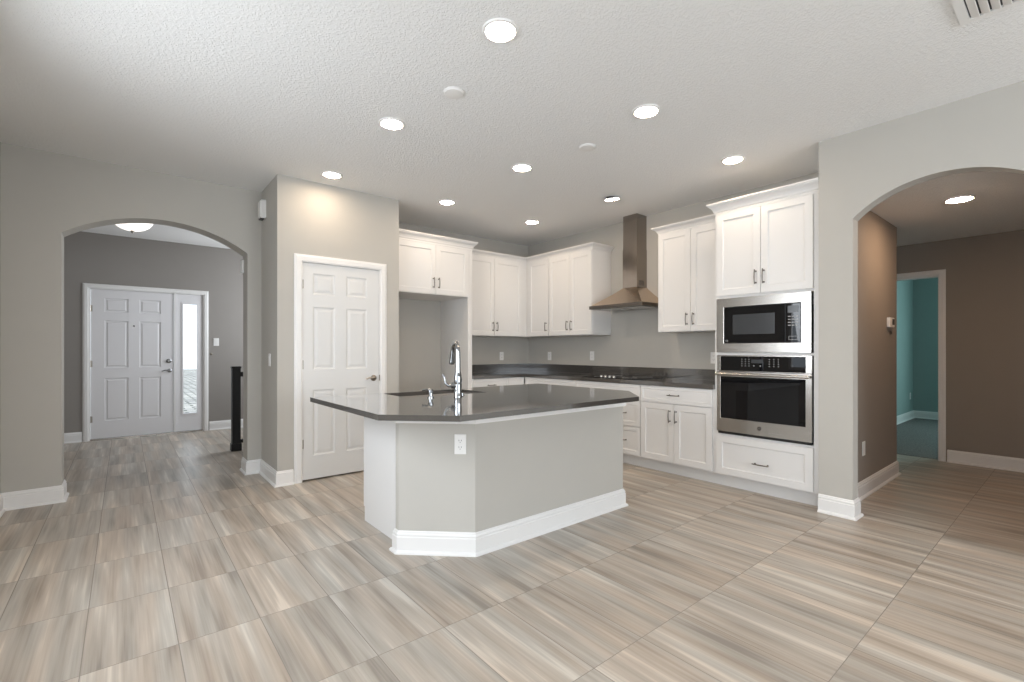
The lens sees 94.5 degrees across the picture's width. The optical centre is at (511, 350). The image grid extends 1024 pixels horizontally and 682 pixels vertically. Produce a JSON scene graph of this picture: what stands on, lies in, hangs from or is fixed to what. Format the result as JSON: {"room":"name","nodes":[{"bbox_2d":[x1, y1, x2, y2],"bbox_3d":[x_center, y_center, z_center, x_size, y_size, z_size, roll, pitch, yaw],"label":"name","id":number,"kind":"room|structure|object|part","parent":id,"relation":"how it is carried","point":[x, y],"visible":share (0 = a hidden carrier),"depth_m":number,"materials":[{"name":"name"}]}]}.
{"room":"kitchen","nodes":[
{"label":"kitchen","id":0,"kind":"room"},
{"bbox_2d":[0,142,0,492],"bbox_3d":[-0.953,-0.179,-0.084,0.120,2.818,9.479,0,0,-39],"label":"wall","id":1,"kind":"structure","parent":0,"point":[0,142],"depth_m":3.61,"materials":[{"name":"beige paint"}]},
{"bbox_2d":[1,143,260,492],"bbox_3d":[-3.332,-0.179,4.234,1.919,2.818,0.216,0,0,-39],"label":"wall","id":2,"kind":"structure","parent":0,"point":[47,197],"depth_m":3.80,"materials":[{"name":"beige paint"}]},
{"bbox_2d":[0,479,68,517],"bbox_3d":[-3.806,1.163,3.684,0.488,0.135,0.525,0,0,-39],"label":"baseboard","id":3,"kind":"structure","parent":2,"relation":"attached to","point":[14,500],"depth_m":3.72,"materials":[{"name":"white paint"}]},
{"bbox_2d":[241,260,243,272],"bbox_3d":[-2.745,-0.850,4.817,0.022,0.130,0.050,0,0,-39],"label":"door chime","id":4,"kind":"object","parent":2,"relation":"attached to","point":[242,261],"visible":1,"depth_m":4.80,"materials":[{"name":"white plastic"}]},
{"bbox_2d":[64,231,242,441],"bbox_3d":[-4.926,-0.179,7.108,3.800,2.818,0.140,0,0,-39],"label":"wall","id":5,"kind":"structure","parent":0,"point":[95,258],"depth_m":6.84,"materials":[{"name":"beige paint"}]},
{"bbox_2d":[64,432,81,443],"bbox_3d":[-6.046,1.163,6.080,0.763,0.135,0.030,0,0,-39],"label":"baseboard","id":6,"kind":"structure","parent":5,"relation":"attached to","point":[76,437],"depth_m":6.27,"materials":[{"name":"white paint"}]},
{"bbox_2d":[83,283,208,441],"bbox_3d":[-5.227,0.165,6.820,1.430,2.130,0.184,0,0,-39],"label":"door","id":7,"kind":"structure","parent":5,"relation":"in","point":[146,349],"depth_m":6.76,"materials":[{"name":"white paint"}]},
{"bbox_3d":[-4.849,0.130,7.123,0.172,1.630,0.006,0,0,-39],"label":"pane","id":8,"kind":"part","parent":7,"relation":"part of","materials":[{"name":"clear glass"}]},
{"bbox_2d":[213,338,218,345],"bbox_3d":[-4.568,-0.124,7.304,0.072,0.120,0.011,0,0,-39],"label":"light switch","id":9,"kind":"object","parent":5,"relation":"attached to","point":[215,340],"visible":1,"depth_m":7.30,"materials":[{"name":"white plastic"}]},
{"bbox_2d":[209,419,242,430],"bbox_3d":[-3.574,1.163,7.124,1.490,0.135,1.550,0,0,-39],"label":"baseboard","id":10,"kind":"structure","parent":5,"relation":"attached to","point":[223,424],"depth_m":7.33,"materials":[{"name":"white paint"}]},
{"bbox_2d":[261,178,273,467],"bbox_3d":[-2.400,-0.179,4.699,0.111,2.818,0.810,0,0,-39],"label":"wall","id":11,"kind":"structure","parent":0,"point":[267,225],"depth_m":4.56,"materials":[{"name":"beige paint"}]},
{"bbox_2d":[258,199,265,220],"bbox_3d":[-2.450,-1.371,4.632,0.050,0.189,0.124,0,0,-39],"label":"fire alarm","id":12,"kind":"object","parent":11,"relation":"attached to","point":[262,203],"visible":1,"depth_m":4.59,"materials":[{"name":"white plastic"}]},
{"bbox_2d":[239,457,293,487],"bbox_3d":[-2.410,1.163,4.571,0.954,0.135,0.168,0,0,40],"label":"baseboard","id":13,"kind":"structure","parent":11,"relation":"attached to","point":[275,478],"depth_m":4.47,"materials":[{"name":"white paint"}]},
{"bbox_2d":[268,354,270,365],"bbox_3d":[-2.297,0.093,4.476,0.011,0.120,0.072,0,0,-39],"label":"light switch","id":14,"kind":"object","parent":11,"relation":"attached to","point":[269,355],"visible":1,"depth_m":4.47,"materials":[{"name":"white plastic"}]},
{"bbox_2d":[274,174,398,470],"bbox_3d":[-1.694,-0.179,4.683,1.184,2.818,0.110,0,0,-39],"label":"wall","id":15,"kind":"structure","parent":0,"point":[311,218],"depth_m":4.47,"materials":[{"name":"beige paint"}]},
{"bbox_2d":[294,253,386,483],"bbox_3d":[-1.673,0.169,4.659,0.902,2.122,0.174,0,0,-39],"label":"door","id":16,"kind":"structure","parent":15,"relation":"in","point":[340,305],"depth_m":4.59,"materials":[{"name":"white paint"}]},
{"bbox_3d":[-1.424,0.285,4.793,0.131,0.062,0.066,0,0,-39],"label":"lever handle","id":17,"kind":"part","parent":16,"relation":"part of","materials":[{"name":"silver metal"}]},
{"bbox_2d":[399,223,528,391],"bbox_3d":[-1.134,-0.179,6.184,3.730,2.818,0.120,0,0,-39],"label":"wall","id":18,"kind":"structure","parent":0,"point":[419,320],"depth_m":6.17,"materials":[{"name":"beige paint"}]},
{"bbox_2d":[500,352,503,359],"bbox_3d":[-0.151,0.088,6.907,0.072,0.120,0.009,0,0,-39],"label":"electrical outlet","id":19,"kind":"object","parent":18,"relation":"attached to","point":[501,353],"visible":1,"depth_m":6.91,"materials":[{"name":"white plastic"}]},
{"bbox_2d":[472,249,532,337],"bbox_3d":[-0.192,-0.748,6.611,1.484,1.116,0.411,0,0,-39],"label":"upper cabinet","id":20,"kind":"object","parent":18,"relation":"attached to","point":[498,279],"visible":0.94,"depth_m":6.41,"materials":[{"name":"white paint"}]},
{"bbox_3d":[-0.454,-0.711,6.198,0.546,1.034,0.019,0,0,-39],"label":"door","id":21,"kind":"part","parent":20,"relation":"part of","materials":[{"name":"white paint"}]},
{"bbox_3d":[-0.216,-1.270,6.366,1.135,0.072,0.063,0,0,-39],"label":"crown molding","id":22,"kind":"part","parent":20,"relation":"part of","materials":[{"name":"white paint"}]},
{"bbox_3d":[-0.053,-0.711,6.527,0.483,1.034,0.019,0,0,-39],"label":"door","id":23,"kind":"part","parent":20,"relation":"part of","materials":[{"name":"white paint"}]},
{"bbox_2d":[0,418,1023,681],"bbox_3d":[2.307,1.288,4.835,12.900,0.124,12.950,0,0,-39],"label":"floor","id":24,"kind":"structure","parent":0,"point":[162,560],"depth_m":2.47,"materials":[{"name":"tile"}]},
{"bbox_2d":[230,366,242,451],"bbox_3d":[-2.874,0.715,6.218,1.436,1.030,0.112,0,0,-39],"label":"stair railing","id":25,"kind":"object","parent":24,"relation":"on","point":[236,374],"visible":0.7,"depth_m":5.76,"materials":[{"name":"black metal"}]},
{"bbox_2d":[399,228,477,388],"bbox_3d":[-1.058,-0.045,5.716,1.102,2.550,0.696,0,0,-39],"label":"tall cabinet","id":26,"kind":"object","parent":24,"relation":"on","point":[432,267],"visible":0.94,"depth_m":5.64,"materials":[{"name":"white paint"}]},
{"bbox_3d":[-1.082,-0.930,5.307,0.507,0.564,0.019,0,0,-39],"label":"door","id":27,"kind":"part","parent":26,"relation":"part of","materials":[{"name":"white paint"}]},
{"bbox_3d":[-0.945,-1.270,5.578,1.102,0.100,0.336,0,0,-39],"label":"crown molding","id":28,"kind":"part","parent":26,"relation":"part of","materials":[{"name":"white paint"}]},
{"bbox_3d":[-0.709,-0.930,5.613,0.449,0.564,0.019,0,0,-39],"label":"door","id":29,"kind":"part","parent":26,"relation":"part of","materials":[{"name":"white paint"}]},
{"bbox_3d":[-0.717,0.005,6.033,0.060,2.450,0.638,0,0,-39],"label":"panel","id":30,"kind":"part","parent":26,"relation":"part of","materials":[{"name":"white paint"}]},
{"bbox_2d":[364,403,627,556],"bbox_3d":[-0.126,0.794,3.574,1.820,0.872,1.076,0,0,-39],"label":"kitchen island","id":31,"kind":"object","parent":24,"relation":"on","point":[519,478],"visible":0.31,"depth_m":3.04,"materials":[{"name":"beige paint"}]},
{"bbox_3d":[-0.899,0.746,3.571,0.446,0.768,0.019,0,0,-39],"label":"door","id":32,"kind":"part","parent":31,"relation":"part of","materials":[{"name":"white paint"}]},
{"bbox_3d":[-0.862,0.794,3.185,0.018,0.872,0.618,0,0,-39],"label":"panel","id":33,"kind":"part","parent":31,"relation":"part of","materials":[{"name":"white paint"}]},
{"bbox_2d":[454,434,465,453],"bbox_3d":[-0.311,0.566,2.841,0.072,0.120,0.009,0,0,4],"label":"electrical outlet","id":34,"kind":"object","parent":31,"relation":"attached to","point":[459,439],"visible":1,"depth_m":2.84,"materials":[{"name":"white plastic"}]},
{"bbox_2d":[310,383,638,421],"bbox_3d":[-0.117,0.335,3.325,2.087,0.030,1.401,0,0,-39],"label":"island countertop","id":35,"kind":"structure","parent":31,"relation":"on","point":[478,403],"depth_m":2.94,"materials":[{"name":"grey stone"}]},
{"bbox_2d":[422,388,433,397],"bbox_3d":[-0.563,0.288,3.169,0.081,0.063,0.044,0,0,-17],"label":"soap dispenser","id":36,"kind":"object","parent":35,"relation":"on","point":[430,391],"visible":1,"depth_m":3.16,"materials":[{"name":"silver metal"}]},
{"bbox_2d":[400,393,465,397],"bbox_3d":[-0.567,0.456,3.529,0.700,0.212,0.445,0,0,-39],"label":"sink","id":37,"kind":"object","parent":35,"relation":"in","point":[445,393],"visible":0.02,"depth_m":3.70,"materials":[{"name":"metal"}]},
{"bbox_2d":[442,340,461,396],"bbox_3d":[-0.398,0.126,3.313,0.138,0.386,0.216,0,0,8],"label":"kitchen faucet","id":38,"kind":"object","parent":35,"relation":"on","point":[454,358],"visible":1,"depth_m":3.22,"materials":[{"name":"silver metal"}]},
{"bbox_3d":[-0.424,0.215,3.227,0.113,0.110,0.052,0,0,-7],"label":"lever","id":39,"kind":"part","parent":38,"relation":"part of","materials":[{"name":"silver metal"}]},
{"bbox_3d":[-0.394,-0.021,3.295,0.033,0.091,0.164,0,0,-21],"label":"spout","id":40,"kind":"part","parent":38,"relation":"part of","materials":[{"name":"silver metal"}]},
{"bbox_3d":[0.135,1.163,3.232,1.864,0.135,0.378,0,0,-31],"label":"baseboard","id":41,"kind":"part","parent":31,"relation":"part of","materials":[{"name":"white paint"}]},
{"bbox_2d":[472,377,523,386],"bbox_3d":[-0.342,0.793,6.292,0.848,0.873,0.678,0,0,-39],"label":"base cabinet","id":42,"kind":"object","parent":24,"relation":"on","point":[511,380],"visible":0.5,"depth_m":6.04,"materials":[{"name":"white paint"}]},
{"bbox_3d":[-0.267,0.442,5.976,0.556,0.160,0.019,0,0,-39],"label":"drawer","id":43,"kind":"part","parent":42,"relation":"part of","materials":[{"name":"white paint"}]},
{"bbox_2d":[525,377,576,386],"bbox_3d":[0.687,0.793,6.149,0.678,0.873,0.933,0,0,-39],"label":"base cabinet","id":44,"kind":"object","parent":24,"relation":"on","point":[528,380],"visible":0.03,"depth_m":5.93,"materials":[{"name":"white paint"}]},
{"bbox_2d":[576,380,644,466],"bbox_3d":[1.271,0.793,5.437,0.678,0.873,0.910,0,0,-39],"label":"base cabinet","id":45,"kind":"object","parent":24,"relation":"on","point":[632,410],"visible":0.21,"depth_m":5.01,"materials":[{"name":"white paint"}]},
{"bbox_3d":[1.190,0.665,5.077,0.019,0.270,0.449,0,0,-39],"label":"drawer","id":46,"kind":"part","parent":45,"relation":"part of","materials":[{"name":"white paint"}]},
{"bbox_3d":[1.190,0.953,5.077,0.019,0.294,0.449,0,0,-39],"label":"drawer","id":47,"kind":"part","parent":45,"relation":"part of","materials":[{"name":"white paint"}]},
{"bbox_2d":[641,385,718,483],"bbox_3d":[1.811,0.793,4.779,0.678,0.873,0.792,0,0,-39],"label":"base cabinet","id":48,"kind":"object","parent":24,"relation":"on","point":[678,423],"visible":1,"depth_m":4.56,"materials":[{"name":"white paint"}]},
{"bbox_2d":[472,363,714,388],"bbox_3d":[0.720,0.280,5.500,1.486,0.152,3.286,0,0,-39],"label":"countertop","id":49,"kind":"structure","parent":48,"relation":"on","point":[672,377],"depth_m":5.82,"materials":[{"name":"grey stone"}]},
{"bbox_2d":[582,375,662,379],"bbox_3d":[1.273,0.301,5.481,0.510,0.026,0.760,0,0,-39],"label":"cooktop","id":50,"kind":"object","parent":49,"relation":"in","point":[599,376],"visible":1,"depth_m":5.33,"materials":[{"name":"black glass"}]},
{"bbox_3d":[1.458,0.815,4.750,0.019,0.570,0.381,0,0,-39],"label":"door","id":51,"kind":"part","parent":48,"relation":"part of","materials":[{"name":"white paint"}]},
{"bbox_3d":[1.580,0.442,4.601,0.019,0.160,0.766,0,0,-39],"label":"drawer","id":52,"kind":"part","parent":48,"relation":"part of","materials":[{"name":"white paint"}]},
{"bbox_3d":[1.702,0.815,4.452,0.019,0.570,0.381,0,0,-39],"label":"door","id":53,"kind":"part","parent":48,"relation":"part of","materials":[{"name":"white paint"}]},
{"bbox_2d":[706,177,818,505],"bbox_3d":[2.311,-0.045,4.170,0.678,2.550,0.896,0,0,-39],"label":"tall cabinet","id":54,"kind":"object","parent":24,"relation":"on","point":[767,241],"visible":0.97,"depth_m":3.92,"materials":[{"name":"white paint"}]},
{"bbox_3d":[1.971,-0.847,4.124,0.019,0.730,0.379,0,0,-39],"label":"door","id":55,"kind":"part","parent":54,"relation":"part of","materials":[{"name":"white paint"}]},
{"bbox_3d":[2.078,-1.270,3.978,0.071,0.100,0.896,0,0,-39],"label":"crown molding","id":56,"kind":"part","parent":54,"relation":"part of","materials":[{"name":"white paint"}]},
{"bbox_2d":[715,355,813,444],"bbox_3d":[2.300,0.394,4.139,0.654,0.699,0.758,0,0,-39],"label":"oven","id":57,"kind":"object","parent":54,"relation":"in","point":[770,397],"visible":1,"depth_m":3.92,"materials":[{"name":"silver metal"}]},
{"bbox_3d":[2.066,0.211,3.947,0.050,0.024,0.750,0,0,-39],"label":"handle","id":58,"kind":"part","parent":57,"relation":"part of","materials":[{"name":"silver metal"}]},
{"bbox_3d":[2.092,0.117,3.975,0.019,0.125,0.684,0,0,-39],"label":"control panel","id":59,"kind":"part","parent":57,"relation":"part of","materials":[{"name":"black glass"}]},
{"bbox_3d":[2.094,0.934,3.974,0.019,0.340,0.780,0,0,-39],"label":"drawer","id":60,"kind":"part","parent":54,"relation":"part of","materials":[{"name":"white paint"}]},
{"bbox_2d":[717,291,813,352],"bbox_3d":[2.266,-0.218,4.117,0.474,0.477,0.759,0,0,-39],"label":"microwave","id":61,"kind":"object","parent":54,"relation":"in","point":[777,323],"visible":1,"depth_m":3.93,"materials":[{"name":"silver metal"}]},
{"bbox_3d":[2.052,-0.220,4.018,0.010,0.309,0.504,0,0,-39],"label":"door","id":62,"kind":"part","parent":61,"relation":"part of","materials":[{"name":"black glass"}]},
{"bbox_3d":[2.248,-0.220,3.779,0.010,0.309,0.109,0,0,-39],"label":"control panel","id":63,"kind":"part","parent":61,"relation":"part of","materials":[{"name":"black glass"}]},
{"bbox_3d":[2.217,-0.847,3.824,0.019,0.730,0.389,0,0,-39],"label":"door","id":64,"kind":"part","parent":54,"relation":"part of","materials":[{"name":"white paint"}]},
{"bbox_2d":[0,0,1023,248],"bbox_3d":[-0.148,-1.648,2.821,6.550,0.120,12.950,0,0,-39],"label":"ceiling","id":65,"kind":"structure","parent":0,"point":[243,94],"depth_m":2.90,"materials":[{"name":"white paint"}]},
{"bbox_2d":[115,223,152,232],"bbox_3d":[-4.433,-1.476,5.521,0.392,0.225,0.392,0,0,-39],"label":"dome light","id":66,"kind":"object","parent":65,"relation":"attached to","point":[133,227],"visible":0.56,"depth_m":5.47,"materials":[{"name":"white glass"}]},
{"bbox_2d":[321,171,342,178],"bbox_3d":[-1.629,-1.583,4.278,0.184,0.010,0.184,0,0,-39],"label":"recessed light","id":67,"kind":"object","parent":65,"relation":"in","point":[329,174],"visible":1,"depth_m":4.26,"materials":[{"name":"white"}]},
{"bbox_2d":[378,117,404,129],"bbox_3d":[-0.841,-1.583,3.314,0.184,0.010,0.184,0,0,-39],"label":"recessed light","id":68,"kind":"object","parent":65,"relation":"in","point":[390,123],"visible":1,"depth_m":3.30,"materials":[{"name":"white"}]},
{"bbox_2d":[438,199,455,204],"bbox_3d":[-0.697,-1.583,5.072,0.184,0.010,0.184,0,0,-39],"label":"recessed light","id":69,"kind":"object","parent":65,"relation":"in","point":[444,201],"visible":1,"depth_m":5.07,"materials":[{"name":"white plastic"}]},
{"bbox_2d":[443,87,464,98],"bbox_3d":[-0.357,-1.581,2.916,0.132,0.015,0.132,0,0,-39],"label":"smoke detector","id":70,"kind":"object","parent":65,"relation":"attached to","point":[450,92],"visible":1,"depth_m":2.90,"materials":[{"name":"white plastic"}]},
{"bbox_2d":[482,17,518,42],"bbox_3d":[-0.057,-1.583,2.350,0.184,0.010,0.184,0,0,-39],"label":"recessed light","id":71,"kind":"object","parent":65,"relation":"in","point":[496,30],"visible":1,"depth_m":2.34,"materials":[{"name":"white plastic"}]},
{"bbox_2d":[511,163,532,171],"bbox_3d":[0.087,-1.583,4.113,0.184,0.010,0.184,0,0,-39],"label":"recessed light","id":72,"kind":"object","parent":65,"relation":"in","point":[521,167],"visible":1,"depth_m":4.10,"materials":[{"name":"white"}]},
{"bbox_2d":[525,220,538,223],"bbox_3d":[0.248,-1.583,5.864,0.184,0.010,0.184,0,0,-39],"label":"recessed light","id":73,"kind":"object","parent":65,"relation":"in","point":[527,221],"visible":1,"depth_m":5.86,"materials":[{"name":"white plastic"}]},
{"bbox_2d":[579,143,595,150],"bbox_3d":[0.590,-1.581,3.698,0.132,0.015,0.132,0,0,-39],"label":"smoke detector","id":74,"kind":"object","parent":65,"relation":"attached to","point":[588,146],"visible":1,"depth_m":3.67,"materials":[{"name":"white plastic"}]},
{"bbox_2d":[603,196,620,200],"bbox_3d":[1.041,-1.572,4.922,0.184,0.038,0.182,0,0,12],"label":"recessed light","id":75,"kind":"object","parent":65,"relation":"in","point":[609,198],"visible":1,"depth_m":4.89,"materials":[{"name":"white plastic"}]},
{"bbox_2d":[632,104,660,118],"bbox_3d":[0.890,-1.583,3.142,0.184,0.010,0.184,0,0,-39],"label":"recessed light","id":76,"kind":"object","parent":65,"relation":"in","point":[646,110],"visible":1,"depth_m":3.13,"materials":[{"name":"white"}]},
{"bbox_2d":[721,155,744,163],"bbox_3d":[1.841,-1.583,3.941,0.184,0.010,0.184,0,0,-39],"label":"recessed light","id":77,"kind":"object","parent":65,"relation":"in","point":[733,159],"visible":1,"depth_m":3.92,"materials":[{"name":"white"}]},
{"bbox_2d":[951,0,1023,25],"bbox_3d":[2.240,-1.580,1.952,0.360,0.016,0.610,0,0,-39],"label":"ceiling vent","id":78,"kind":"object","parent":65,"relation":"in","point":[967,11],"visible":1,"depth_m":2.18,"materials":[{"name":"white plastic"}]},
{"bbox_2d":[529,172,818,369],"bbox_3d":[1.610,-0.179,5.684,0.120,2.818,4.133,0,0,-39],"label":"wall","id":79,"kind":"structure","parent":0,"point":[635,340],"depth_m":5.73,"materials":[{"name":"beige paint"}]},
{"bbox_2d":[526,253,565,336],"bbox_3d":[0.466,-0.748,6.657,0.411,1.116,0.474,0,0,-39],"label":"upper cabinet","id":80,"kind":"object","parent":79,"relation":"attached to","point":[537,266],"visible":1,"depth_m":6.55,"materials":[{"name":"white paint"}]},
{"bbox_3d":[0.332,-1.270,6.547,0.063,0.072,0.474,0,0,-39],"label":"crown molding","id":81,"kind":"part","parent":80,"relation":"part of","materials":[{"name":"white paint"}]},
{"bbox_3d":[0.369,-0.711,6.534,0.019,1.034,0.400,0,0,-39],"label":"door","id":82,"kind":"part","parent":80,"relation":"part of","materials":[{"name":"white paint"}]},
{"bbox_2d":[547,242,614,335],"bbox_3d":[0.879,-0.748,6.154,0.411,1.116,0.823,0,0,-39],"label":"upper cabinet","id":83,"kind":"object","parent":79,"relation":"attached to","point":[579,275],"visible":1,"depth_m":5.97,"materials":[{"name":"white paint"}]},
{"bbox_3d":[0.623,-0.711,6.224,0.019,1.034,0.382,0,0,-39],"label":"door","id":84,"kind":"part","parent":83,"relation":"part of","materials":[{"name":"white paint"}]},
{"bbox_3d":[0.863,-0.711,5.932,0.019,1.034,0.366,0,0,-39],"label":"door","id":85,"kind":"part","parent":83,"relation":"part of","materials":[{"name":"white paint"}]},
{"bbox_3d":[0.878,-1.270,6.153,0.408,0.072,0.823,0,0,-39],"label":"crown molding","id":86,"kind":"part","parent":83,"relation":"part of","materials":[{"name":"white paint"}]},
{"bbox_2d":[590,351,593,359],"bbox_3d":[1.058,0.077,6.254,0.009,0.120,0.072,0,0,-39],"label":"electrical outlet","id":87,"kind":"object","parent":79,"relation":"attached to","point":[591,352],"visible":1,"depth_m":6.25,"materials":[{"name":"white plastic"}]},
{"bbox_2d":[589,213,657,311],"bbox_3d":[1.348,-1.034,5.529,0.482,1.108,0.750,0,0,-39],"label":"range hood","id":88,"kind":"object","parent":79,"relation":"attached to","point":[634,294],"visible":0.98,"depth_m":5.53,"materials":[{"name":"silver metal"}]},
{"bbox_2d":[651,214,714,332],"bbox_3d":[1.913,-0.748,4.893,0.411,1.116,0.835,0,0,-39],"label":"upper cabinet","id":89,"kind":"object","parent":79,"relation":"attached to","point":[686,249],"visible":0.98,"depth_m":4.80,"materials":[{"name":"white paint"}]},
{"bbox_3d":[1.689,-0.711,4.925,0.019,1.034,0.368,0,0,-39],"label":"door","id":90,"kind":"part","parent":89,"relation":"part of","materials":[{"name":"white paint"}]},
{"bbox_3d":[1.912,-1.270,4.893,0.408,0.072,0.833,0,0,-39],"label":"crown molding","id":91,"kind":"part","parent":89,"relation":"part of","materials":[{"name":"white paint"}]},
{"bbox_3d":[1.928,-0.711,4.634,0.019,1.034,0.376,0,0,-39],"label":"door","id":92,"kind":"part","parent":89,"relation":"part of","materials":[{"name":"white paint"}]},
{"bbox_2d":[711,352,714,363],"bbox_3d":[2.118,0.082,4.963,0.009,0.120,0.072,0,0,-39],"label":"electrical outlet","id":93,"kind":"object","parent":79,"relation":"attached to","point":[712,353],"visible":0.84,"depth_m":4.97,"materials":[{"name":"white plastic"}]},
{"bbox_2d":[858,211,896,482],"bbox_3d":[3.122,0.007,4.186,1.703,2.445,0.102,0,0,-39],"label":"wall","id":94,"kind":"structure","parent":0,"point":[877,237],"depth_m":4.24,"materials":[{"name":"brown paint"}]},
{"bbox_2d":[817,461,900,520],"bbox_3d":[2.784,1.163,4.507,1.879,0.135,1.322,0,0,-39],"label":"baseboard","id":95,"kind":"structure","parent":94,"relation":"attached to","point":[830,505],"depth_m":3.59,"materials":[{"name":"white paint"}]},
{"bbox_2d":[862,441,864,455],"bbox_3d":[2.966,0.830,3.987,0.072,0.120,0.008,0,0,-39],"label":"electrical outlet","id":96,"kind":"object","parent":94,"relation":"attached to","point":[863,442],"visible":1,"depth_m":3.97,"materials":[{"name":"white plastic"}]},
{"bbox_2d":[887,317,894,327],"bbox_3d":[3.598,-0.262,4.491,0.170,0.093,0.028,0,0,-39],"label":"thermostat","id":97,"kind":"object","parent":94,"relation":"attached to","point":[890,321],"visible":1,"depth_m":4.45,"materials":[{"name":"white plastic"}]},
{"bbox_2d":[897,280,912,415],"bbox_3d":[5.766,-0.179,7.421,4.070,2.818,0.120,0,0,-39],"label":"wall","id":98,"kind":"structure","parent":0,"point":[904,288],"depth_m":8.19,"materials":[{"name":"teal paint"}]},
{"bbox_2d":[819,81,1023,499],"bbox_3d":[4.133,-0.179,1.520,0.116,2.818,5.507,0,0,-39],"label":"wall","id":99,"kind":"structure","parent":0,"point":[859,170],"depth_m":3.44,"materials":[{"name":"beige paint"}]},
{"bbox_2d":[913,278,937,411],"bbox_3d":[8.448,-0.179,7.266,0.120,2.818,3.520,0,0,-39],"label":"wall","id":100,"kind":"structure","parent":0,"point":[925,291],"depth_m":8.46,"materials":[{"name":"teal paint"}]},
{"bbox_2d":[897,410,937,424],"bbox_3d":[6.843,1.163,6.014,3.950,0.135,3.420,0,0,-39],"label":"baseboard","id":101,"kind":"structure","parent":100,"relation":"attached to","point":[910,415],"depth_m":8.38,"materials":[{"name":"white paint"}]},
{"bbox_2d":[870,171,1023,245],"bbox_3d":[4.069,-1.275,3.985,2.913,0.120,4.200,0,0,-39],"label":"ceiling","id":102,"kind":"structure","parent":0,"point":[919,212],"depth_m":4.03,"materials":[{"name":"white paint"}]},
{"bbox_2d":[944,195,974,202],"bbox_3d":[3.582,-1.204,3.785,0.180,0.021,0.180,0,0,-39],"label":"recessed light","id":103,"kind":"object","parent":102,"relation":"in","point":[961,198],"visible":1,"depth_m":3.75,"materials":[{"name":"white plastic"}]},
{"bbox_2d":[897,230,1023,461],"bbox_3d":[5.187,-0.179,4.824,0.120,2.818,3.880,0,0,-39],"label":"wall","id":104,"kind":"structure","parent":0,"point":[985,273],"depth_m":4.98,"materials":[{"name":"brown paint"}]},
{"bbox_2d":[897,269,945,461],"bbox_3d":[4.546,0.169,5.592,0.138,2.122,0.884,0,0,-39],"label":"door frame","id":105,"kind":"structure","parent":104,"relation":"in","point":[940,274],"depth_m":5.23,"materials":[{"name":"white paint"}]},
{"bbox_2d":[947,450,1023,472],"bbox_3d":[5.533,1.163,4.284,0.030,0.135,2.365,0,0,-39],"label":"baseboard","id":106,"kind":"structure","parent":104,"relation":"attached to","point":[953,456],"depth_m":4.96,"materials":[{"name":"white paint"}]}
]}

